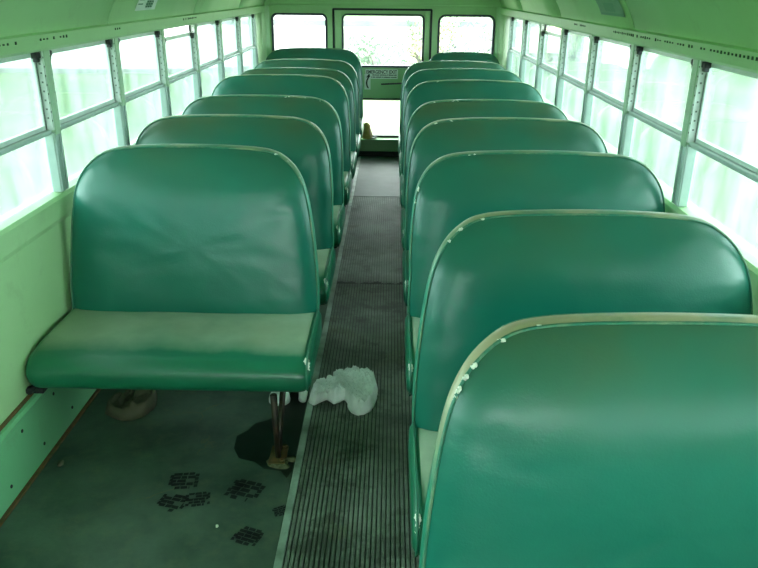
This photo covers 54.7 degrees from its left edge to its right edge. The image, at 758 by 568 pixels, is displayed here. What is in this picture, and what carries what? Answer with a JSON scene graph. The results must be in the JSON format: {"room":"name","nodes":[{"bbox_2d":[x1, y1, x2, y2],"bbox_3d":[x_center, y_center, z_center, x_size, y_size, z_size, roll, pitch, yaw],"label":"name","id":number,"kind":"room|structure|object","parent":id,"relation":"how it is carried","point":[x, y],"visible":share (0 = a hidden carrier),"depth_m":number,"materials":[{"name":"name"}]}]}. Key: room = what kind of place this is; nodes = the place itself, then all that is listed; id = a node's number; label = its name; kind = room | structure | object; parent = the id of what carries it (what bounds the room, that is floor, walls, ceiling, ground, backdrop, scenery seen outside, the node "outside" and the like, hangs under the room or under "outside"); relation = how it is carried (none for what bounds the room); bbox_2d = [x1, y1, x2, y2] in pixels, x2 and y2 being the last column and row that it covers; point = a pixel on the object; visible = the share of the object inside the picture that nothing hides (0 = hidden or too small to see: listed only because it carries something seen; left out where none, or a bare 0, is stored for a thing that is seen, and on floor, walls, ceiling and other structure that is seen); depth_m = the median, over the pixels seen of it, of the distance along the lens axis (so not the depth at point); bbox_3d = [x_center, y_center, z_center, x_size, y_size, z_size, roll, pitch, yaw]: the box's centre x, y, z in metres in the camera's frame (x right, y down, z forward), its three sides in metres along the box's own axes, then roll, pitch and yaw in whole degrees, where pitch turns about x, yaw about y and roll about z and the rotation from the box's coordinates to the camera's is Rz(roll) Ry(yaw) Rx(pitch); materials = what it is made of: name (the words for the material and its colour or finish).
{"room":"vehicle interior","nodes":[
{"label":"vehicle interior","id":0,"kind":"room"},
{"bbox_2d":[0,5,270,424],"bbox_3d":[-1.185,-0.140,2.607,0.130,1.414,9.700,1,22,1],"label":"wall","id":1,"kind":"structure","parent":0,"point":[35,282],"depth_m":2.55,"materials":[{"name":"green metal"}]},
{"bbox_2d":[0,52,52,222],"bbox_3d":[-1.195,-0.454,2.328,0.036,0.499,0.664,1,22,1],"label":"window","id":2,"kind":"structure","parent":1,"relation":"in","point":[25,176],"depth_m":2.47,"materials":[{"name":"glass"}]},
{"bbox_2d":[0,388,100,526],"bbox_3d":[-1.183,0.392,2.821,0.044,0.268,9.700,1,22,1],"label":"baseboard","id":3,"kind":"structure","parent":1,"relation":"attached to","point":[36,428],"depth_m":2.49,"materials":[{"name":"green paint"}]},
{"bbox_2d":[36,50,68,191],"bbox_3d":[-1.185,-0.587,2.656,0.040,0.504,0.079,1,22,1],"label":"trim","id":4,"kind":"structure","parent":1,"relation":"attached to","point":[54,144],"depth_m":2.64,"materials":[{"name":"paint"}]},
{"bbox_2d":[49,39,118,181],"bbox_3d":[-1.182,-0.715,2.978,0.036,0.499,0.664,1,22,1],"label":"window","id":5,"kind":"structure","parent":1,"relation":"in","point":[82,74],"depth_m":2.97,"materials":[{"name":"glass"}]},
{"bbox_2d":[108,38,129,146],"bbox_3d":[-1.172,-0.848,3.305,0.040,0.504,0.079,1,22,1],"label":"trim","id":6,"kind":"structure","parent":1,"relation":"attached to","point":[120,114],"depth_m":3.29,"materials":[{"name":"paint"}]},
{"bbox_2d":[118,31,163,144],"bbox_3d":[-1.170,-0.976,3.627,0.036,0.499,0.664,1,22,1],"label":"window","id":7,"kind":"structure","parent":1,"relation":"in","point":[139,55],"depth_m":3.63,"materials":[{"name":"glass"}]},
{"bbox_2d":[157,30,171,116],"bbox_3d":[-1.160,-1.109,3.954,0.040,0.504,0.079,1,22,1],"label":"trim","id":8,"kind":"structure","parent":1,"relation":"attached to","point":[164,91],"depth_m":3.93,"materials":[{"name":"paint"}]},
{"bbox_2d":[165,32,196,115],"bbox_3d":[-1.158,-1.216,4.285,0.036,0.454,0.664,1,22,1],"label":"window","id":9,"kind":"structure","parent":1,"relation":"in","point":[179,53],"depth_m":4.32,"materials":[{"name":"glass"}]},
{"bbox_2d":[188,24,201,99],"bbox_3d":[-1.147,-1.369,4.604,0.040,0.504,0.079,1,22,1],"label":"trim","id":10,"kind":"structure","parent":1,"relation":"attached to","point":[197,86],"depth_m":4.58,"materials":[{"name":"paint"}]},
{"bbox_2d":[197,20,220,96],"bbox_3d":[-1.145,-1.497,4.926,0.036,0.499,0.664,1,22,1],"label":"window","id":11,"kind":"structure","parent":1,"relation":"in","point":[207,31],"depth_m":4.97,"materials":[{"name":"glass"}]},
{"bbox_2d":[216,20,224,81],"bbox_3d":[-1.135,-1.630,5.253,0.040,0.504,0.079,1,22,1],"label":"trim","id":12,"kind":"structure","parent":1,"relation":"attached to","point":[221,69],"depth_m":5.22,"materials":[{"name":"paint"}]},
{"bbox_2d":[221,17,239,77],"bbox_3d":[-1.133,-1.758,5.575,0.036,0.499,0.664,1,22,1],"label":"window","id":13,"kind":"structure","parent":1,"relation":"in","point":[229,30],"depth_m":5.63,"materials":[{"name":"glass"}]},
{"bbox_2d":[236,16,243,74],"bbox_3d":[-1.123,-1.891,5.903,0.040,0.504,0.079,1,22,1],"label":"trim","id":14,"kind":"structure","parent":1,"relation":"attached to","point":[240,69],"depth_m":5.88,"materials":[{"name":"paint"}]},
{"bbox_2d":[241,14,254,71],"bbox_3d":[-1.120,-2.019,6.225,0.036,0.499,0.664,1,22,1],"label":"window","id":15,"kind":"structure","parent":1,"relation":"in","point":[246,20],"depth_m":6.29,"materials":[{"name":"glass"}]},
{"bbox_2d":[252,14,257,68],"bbox_3d":[-1.110,-2.152,6.552,0.040,0.504,0.079,1,22,1],"label":"trim","id":16,"kind":"structure","parent":1,"relation":"attached to","point":[255,50],"depth_m":6.53,"materials":[{"name":"paint"}]},
{"bbox_2d":[0,158,399,567],"bbox_3d":[-0.066,0.547,2.862,2.280,0.049,9.700,1,22,1],"label":"floor","id":17,"kind":"structure","parent":0,"point":[153,490],"depth_m":2.45,"materials":[{"name":"green rubber"}]},
{"bbox_2d":[57,460,63,466],"bbox_3d":[-1.115,0.627,2.569,0.024,0.016,0.030,1,22,1],"label":"crumb","id":18,"kind":"object","parent":17,"relation":"on","point":[60,462],"visible":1,"depth_m":2.56,"materials":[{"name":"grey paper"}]},
{"bbox_2d":[105,389,156,420],"bbox_3d":[-0.976,0.456,2.937,0.175,0.063,0.239,7,23,16],"label":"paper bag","id":19,"kind":"object","parent":17,"relation":"on","point":[133,404],"visible":0.8,"depth_m":2.88,"materials":[{"name":"beige paper"}]},
{"bbox_2d":[156,494,187,511],"bbox_3d":[-0.674,0.713,2.390,0.101,0.001,0.090,1,22,1],"label":"print","id":20,"kind":"object","parent":17,"relation":"on","point":[164,496],"depth_m":2.40},
{"bbox_2d":[25,144,321,464],"bbox_3d":[-0.712,0.057,2.658,0.980,1.018,0.597,1,22,1],"label":"seat","id":21,"kind":"object","parent":17,"relation":"on","point":[193,266],"visible":1,"depth_m":2.68,"materials":[{"name":"green leather"}]},
{"bbox_2d":[168,472,199,488],"bbox_3d":[-0.664,0.670,2.498,0.104,0.001,0.096,1,22,1],"label":"print","id":22,"kind":"object","parent":17,"relation":"on","point":[178,475],"depth_m":2.50},
{"bbox_2d":[185,492,209,506],"bbox_3d":[-0.595,0.706,2.409,0.090,0.001,0.079,1,22,1],"label":"print","id":23,"kind":"object","parent":17,"relation":"on","point":[198,494],"depth_m":2.41},
{"bbox_2d":[135,114,335,304],"bbox_3d":[-0.699,-0.216,3.346,0.980,1.012,0.597,1,22,1],"label":"seat","id":24,"kind":"object","parent":17,"relation":"on","point":[300,140],"visible":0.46,"depth_m":3.37,"materials":[{"name":"green leather"}]},
{"bbox_2d":[224,479,265,500],"bbox_3d":[-0.448,0.689,2.454,0.135,0.001,0.120,1,22,1],"label":"print","id":25,"kind":"object","parent":17,"relation":"on","point":[253,487],"depth_m":2.46},
{"bbox_2d":[230,526,263,545],"bbox_3d":[-0.404,0.772,2.248,0.098,0.001,0.089,1,22,1],"label":"print","id":26,"kind":"object","parent":17,"relation":"on","point":[259,537],"depth_m":2.25},
{"bbox_2d":[182,94,344,247],"bbox_3d":[-0.685,-0.499,4.062,0.980,1.002,0.597,1,22,1],"label":"seat","id":27,"kind":"object","parent":17,"relation":"on","point":[318,111],"visible":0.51,"depth_m":4.09,"materials":[{"name":"green leather"}]},
{"bbox_2d":[272,505,285,515],"bbox_3d":[-0.317,0.729,2.358,0.056,0.001,0.057,1,22,1],"label":"print","id":28,"kind":"object","parent":17,"relation":"on","point":[276,513],"depth_m":2.36},
{"bbox_2d":[269,392,289,405],"bbox_3d":[-0.406,0.454,2.985,0.090,0.041,0.095,1,22,1],"label":"scrap","id":29,"kind":"object","parent":17,"relation":"on","point":[287,398],"visible":0.31,"depth_m":2.96,"materials":[{"name":"white paper"}]},
{"bbox_2d":[211,74,351,206],"bbox_3d":[-0.671,-0.800,4.771,0.980,1.033,0.597,1,22,1],"label":"seat","id":30,"kind":"object","parent":17,"relation":"on","point":[328,89],"visible":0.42,"depth_m":4.79,"materials":[{"name":"green leather"}]},
{"bbox_2d":[240,67,356,178],"bbox_3d":[-0.659,-1.053,5.434,0.980,1.008,0.597,1,22,1],"label":"seat","id":31,"kind":"object","parent":17,"relation":"on","point":[343,79],"visible":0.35,"depth_m":5.47,"materials":[{"name":"green leather"}]},
{"bbox_2d":[298,390,307,402],"bbox_3d":[-0.312,0.436,3.009,0.042,0.043,0.123,1,22,1],"label":"scrap","id":32,"kind":"object","parent":17,"relation":"on","point":[302,397],"visible":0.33,"depth_m":2.97,"materials":[{"name":"white paper"}]},
{"bbox_2d":[254,59,360,157],"bbox_3d":[-0.646,-1.322,6.102,0.980,1.010,0.597,1,22,1],"label":"seat","id":33,"kind":"object","parent":17,"relation":"on","point":[346,68],"visible":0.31,"depth_m":6.13,"materials":[{"name":"green leather"}]},
{"bbox_2d":[265,48,363,137],"bbox_3d":[-0.633,-1.609,6.763,0.980,1.049,0.597,1,22,1],"label":"seat","id":34,"kind":"object","parent":17,"relation":"on","point":[345,55],"visible":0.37,"depth_m":6.78,"materials":[{"name":"green leather"}]},
{"bbox_2d":[273,156,419,567],"bbox_3d":[-0.065,0.511,2.896,0.452,0.010,9.590,1,22,1],"label":"floor mat","id":35,"kind":"object","parent":17,"relation":"on","point":[349,507],"depth_m":2.81,"materials":[{"name":"rubber"}]},
{"bbox_2d":[308,365,377,415],"bbox_3d":[-0.146,0.418,3.012,0.282,0.079,0.322,1,22,1],"label":"rag","id":36,"kind":"object","parent":35,"relation":"on","point":[358,387],"visible":1,"depth_m":2.97,"materials":[{"name":"white fabric"}]},
{"bbox_2d":[398,61,506,153],"bbox_3d":[0.654,-1.302,6.085,0.980,1.008,0.597,1,22,1],"label":"seat","id":37,"kind":"object","parent":17,"relation":"on","point":[415,67],"visible":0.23,"depth_m":6.12,"materials":[{"name":"green leather"}]},
{"bbox_2d":[399,68,521,176],"bbox_3d":[0.641,-1.035,5.406,0.980,1.017,0.597,1,22,1],"label":"seat","id":38,"kind":"object","parent":17,"relation":"on","point":[420,76],"visible":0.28,"depth_m":5.43,"materials":[{"name":"green leather"}]},
{"bbox_2d":[430,52,499,63],"bbox_3d":[0.789,-1.575,6.738,0.740,1.028,0.597,1,22,1],"label":"seat","id":39,"kind":"object","parent":17,"relation":"on","point":[443,56],"visible":0.2,"depth_m":6.76,"materials":[{"name":"green leather"}]},
{"bbox_2d":[400,80,543,207],"bbox_3d":[0.628,-0.758,4.720,0.980,1.016,0.597,1,22,1],"label":"seat","id":40,"kind":"object","parent":17,"relation":"on","point":[422,93],"visible":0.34,"depth_m":4.74,"materials":[{"name":"green leather"}]},
{"bbox_2d":[401,99,567,250],"bbox_3d":[0.614,-0.462,4.009,0.980,0.996,0.597,1,22,1],"label":"seat","id":41,"kind":"object","parent":17,"relation":"on","point":[432,111],"visible":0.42,"depth_m":4.04,"materials":[{"name":"green leather"}]},
{"bbox_2d":[402,117,607,305],"bbox_3d":[0.601,-0.195,3.319,0.980,1.014,0.597,1,22,1],"label":"seat","id":42,"kind":"object","parent":17,"relation":"on","point":[437,139],"visible":0.32,"depth_m":3.34,"materials":[{"name":"green leather"}]},
{"bbox_2d":[405,150,664,395],"bbox_3d":[0.588,0.085,2.623,0.980,1.014,0.597,1,22,1],"label":"seat","id":43,"kind":"object","parent":17,"relation":"on","point":[455,188],"visible":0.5,"depth_m":2.64,"materials":[{"name":"green leather"}]},
{"bbox_2d":[408,209,752,557],"bbox_3d":[0.574,0.368,1.934,0.980,1.003,0.597,1,22,1],"label":"seat","id":44,"kind":"object","parent":17,"relation":"on","point":[493,270],"visible":0.45,"depth_m":1.95,"materials":[{"name":"green leather"}]},
{"bbox_2d":[419,312,757,567],"bbox_3d":[0.553,0.632,1.259,0.980,1.016,0.597,1,22,1],"label":"seat","id":45,"kind":"object","parent":17,"relation":"on","point":[610,439],"visible":1,"depth_m":1.29,"materials":[{"name":"green leather"}]},
{"bbox_2d":[0,0,757,48],"bbox_3d":[-0.052,-0.991,2.200,2.282,0.495,9.818,1,22,1],"label":"ceiling","id":46,"kind":"structure","parent":0,"point":[729,22],"depth_m":2.67,"materials":[{"name":"green paint"}]},
{"bbox_2d":[135,0,157,10],"bbox_3d":[-1.085,-1.349,3.478,0.060,0.094,0.300,1,22,1],"label":"sticker","id":47,"kind":"object","parent":46,"relation":"attached to","point":[142,4],"visible":1,"depth_m":3.47,"materials":[{"name":"paper"}]},
{"bbox_2d":[595,0,624,16],"bbox_3d":[1.020,-1.249,3.278,0.060,0.094,0.390,1,22,1],"label":"sticker","id":48,"kind":"object","parent":46,"relation":"attached to","point":[607,7],"visible":1,"depth_m":3.26,"materials":[{"name":"green paper"}]},
{"bbox_2d":[601,3,622,16],"bbox_3d":[1.033,-1.231,3.285,0.029,0.052,0.351,1,22,1],"label":"print","id":49,"kind":"object","parent":48,"relation":"attached to","point":[612,9],"depth_m":3.25},
{"bbox_2d":[264,0,501,60],"bbox_3d":[0.028,-2.147,7.020,2.340,1.910,0.052,1,22,1],"label":"wall","id":50,"kind":"structure","parent":0,"point":[438,8],"depth_m":6.83,"materials":[{"name":"metal"}]},
{"bbox_2d":[271,13,327,51],"bbox_3d":[-0.751,-2.303,6.977,0.528,0.517,0.053,1,22,1],"label":"window","id":51,"kind":"structure","parent":50,"relation":"in","point":[274,14],"depth_m":6.89,"materials":[{"name":"clear glass"}]},
{"bbox_2d":[334,10,430,156],"bbox_3d":[0.025,-1.903,7.074,0.920,1.376,0.145,1,22,1],"label":"door","id":52,"kind":"structure","parent":50,"relation":"in","point":[381,89],"depth_m":7.08,"materials":[{"name":"paint"}]},
{"bbox_2d":[362,122,377,138],"bbox_3d":[-0.091,-1.507,7.205,0.155,0.161,0.080,1,22,1],"label":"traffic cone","id":53,"kind":"object","parent":52,"relation":"on","point":[367,133],"visible":0.93,"depth_m":7.18,"materials":[{"name":"beige fabric"}]},
{"bbox_2d":[364,69,397,89],"bbox_3d":[0.020,-1.975,7.085,0.323,0.191,0.002,1,22,1],"label":"sticker","id":54,"kind":"object","parent":52,"relation":"attached to","point":[369,74],"visible":1,"depth_m":7.07,"materials":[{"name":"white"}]},
{"bbox_2d":[437,14,494,54],"bbox_3d":[0.820,-2.280,6.957,0.536,0.517,0.053,1,22,1],"label":"window","id":55,"kind":"structure","parent":50,"relation":"in","point":[445,15],"depth_m":6.87,"materials":[{"name":"clear glass"}]},
{"bbox_2d":[494,7,757,314],"bbox_3d":[1.065,-0.107,2.577,0.130,1.414,9.700,1,22,1],"label":"wall","id":56,"kind":"structure","parent":0,"point":[742,58],"depth_m":2.71,"materials":[{"name":"green metal"}]},
{"bbox_2d":[506,16,512,71],"bbox_3d":[1.152,-2.086,6.439,0.040,0.504,0.079,1,22,1],"label":"trim","id":57,"kind":"structure","parent":56,"relation":"attached to","point":[509,54],"depth_m":6.42,"materials":[{"name":"paint"}]},
{"bbox_2d":[510,17,522,75],"bbox_3d":[1.150,-1.952,6.111,0.036,0.499,0.664,1,22,1],"label":"window","id":58,"kind":"structure","parent":56,"relation":"in","point":[517,23],"depth_m":6.20,"materials":[{"name":"glass"}]},
{"bbox_2d":[519,19,526,81],"bbox_3d":[1.139,-1.825,5.789,0.040,0.504,0.079,1,22,1],"label":"trim","id":59,"kind":"structure","parent":56,"relation":"attached to","point":[522,66],"depth_m":5.77,"materials":[{"name":"paint"}]},
{"bbox_2d":[523,20,539,86],"bbox_3d":[1.137,-1.692,5.462,0.036,0.499,0.664,1,22,1],"label":"window","id":60,"kind":"structure","parent":56,"relation":"in","point":[532,35],"depth_m":5.54,"materials":[{"name":"glass"}]},
{"bbox_2d":[534,23,546,93],"bbox_3d":[1.127,-1.564,5.140,0.040,0.504,0.079,1,22,1],"label":"trim","id":61,"kind":"structure","parent":56,"relation":"attached to","point":[542,27],"depth_m":5.11,"materials":[{"name":"paint"}]},
{"bbox_2d":[539,31,560,104],"bbox_3d":[1.125,-1.410,4.821,0.036,0.454,0.664,1,22,1],"label":"window","id":62,"kind":"structure","parent":56,"relation":"in","point":[551,42],"depth_m":4.88,"materials":[{"name":"glass"}]},
{"bbox_2d":[554,28,566,109],"bbox_3d":[1.115,-1.303,4.490,0.040,0.504,0.079,1,22,1],"label":"trim","id":63,"kind":"structure","parent":56,"relation":"attached to","point":[559,90],"depth_m":4.47,"materials":[{"name":"paint"}]},
{"bbox_2d":[560,29,589,121],"bbox_3d":[1.112,-1.170,4.163,0.036,0.499,0.664,1,22,1],"label":"window","id":64,"kind":"structure","parent":56,"relation":"in","point":[577,43],"depth_m":4.21,"materials":[{"name":"glass"}]},
{"bbox_2d":[581,35,596,125],"bbox_3d":[1.102,-1.042,3.841,0.040,0.504,0.079,1,22,1],"label":"trim","id":65,"kind":"structure","parent":56,"relation":"attached to","point":[588,98],"depth_m":3.82,"materials":[{"name":"paint"}]},
{"bbox_2d":[589,36,630,153],"bbox_3d":[1.100,-0.909,3.514,0.036,0.499,0.664,1,22,1],"label":"window","id":66,"kind":"structure","parent":56,"relation":"in","point":[612,56],"depth_m":3.54,"materials":[{"name":"glass"}]},
{"bbox_2d":[617,44,639,155],"bbox_3d":[1.090,-0.781,3.192,0.040,0.504,0.079,1,22,1],"label":"trim","id":67,"kind":"structure","parent":56,"relation":"attached to","point":[627,123],"depth_m":3.17,"materials":[{"name":"paint"}]},
{"bbox_2d":[629,46,692,194],"bbox_3d":[1.087,-0.648,2.864,0.036,0.499,0.664,1,22,1],"label":"window","id":68,"kind":"structure","parent":56,"relation":"in","point":[663,79],"depth_m":2.86,"materials":[{"name":"glass"}]},
{"bbox_2d":[671,59,705,206],"bbox_3d":[1.077,-0.520,2.542,0.040,0.504,0.079,1,22,1],"label":"trim","id":69,"kind":"structure","parent":56,"relation":"attached to","point":[687,155],"depth_m":2.53,"materials":[{"name":"paint"}]},
{"bbox_2d":[687,62,757,257],"bbox_3d":[1.075,-0.387,2.215,0.036,0.499,0.664,1,22,1],"label":"window","id":70,"kind":"structure","parent":56,"relation":"in","point":[724,183],"depth_m":2.28,"materials":[{"name":"glass"}]},
{"label":"outside","id":71,"kind":"structure","parent":0,"visible":0},
{"bbox_2d":[164,15,325,49],"bbox_3d":[-40.057,-23.034,62.957,77.754,0.250,88.310,1,22,1],"label":"sky","id":72,"kind":"structure","parent":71,"point":[286,36],"depth_m":40.58,"materials":[{"name":"white"}]},
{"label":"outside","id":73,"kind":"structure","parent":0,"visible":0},
{"bbox_2d":[344,16,560,134],"bbox_3d":[-0.117,2.293,0.923,300.000,0.406,300.000,1,22,1],"label":"ground","id":74,"kind":"structure","parent":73,"point":[383,116],"depth_m":35.98,"materials":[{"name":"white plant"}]},
{"bbox_2d":[344,31,409,64],"bbox_3d":[-0.186,-7.239,22.942,2.102,1.370,2.475,-5,23,-15],"label":"shrub","id":75,"kind":"object","parent":74,"relation":"on","point":[364,45],"visible":0.83,"depth_m":22.77,"materials":[{"name":"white plant"}]},
{"bbox_2d":[274,19,557,34],"bbox_3d":[-3.367,-13.832,39.853,60.000,1.050,0.220,1,22,1],"label":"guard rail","id":76,"kind":"object","parent":74,"relation":"on","point":[318,22],"visible":0.09,"depth_m":39.59,"materials":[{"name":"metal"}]},
{"bbox_2d":[390,20,461,64],"bbox_3d":[1.653,-8.418,25.565,2.676,1.607,2.232,1,22,1],"label":"shrub","id":77,"kind":"object","parent":74,"relation":"on","point":[414,53],"visible":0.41,"depth_m":25.35,"materials":[{"name":"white plant"}]},
{"bbox_2d":[402,16,466,45],"bbox_3d":[2.491,-11.729,33.501,2.920,1.873,2.592,1,22,1],"label":"shrub","id":78,"kind":"object","parent":74,"relation":"on","point":[442,19],"visible":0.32,"depth_m":33.26,"materials":[{"name":"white plant"}]},
{"bbox_2d":[439,33,491,53],"bbox_3d":[2.799,-6.486,21.078,2.003,1.388,1.922,9,23,19],"label":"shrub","id":79,"kind":"object","parent":74,"relation":"on","point":[455,43],"visible":0.15,"depth_m":21.06,"materials":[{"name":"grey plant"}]},
{"bbox_2d":[465,17,492,44],"bbox_3d":[5.704,-12.543,35.385,2.827,2.012,3.437,-13,26,-31],"label":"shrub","id":80,"kind":"object","parent":74,"relation":"on","point":[483,20],"visible":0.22,"depth_m":35.41,"materials":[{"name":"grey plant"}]},
{"bbox_2d":[546,26,560,33],"bbox_3d":[5.234,-7.652,23.772,2.377,1.616,2.447,1,22,1],"label":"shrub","id":81,"kind":"object","parent":74,"relation":"on","point":[550,28],"visible":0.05,"depth_m":23.28,"materials":[{"name":"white plant"}]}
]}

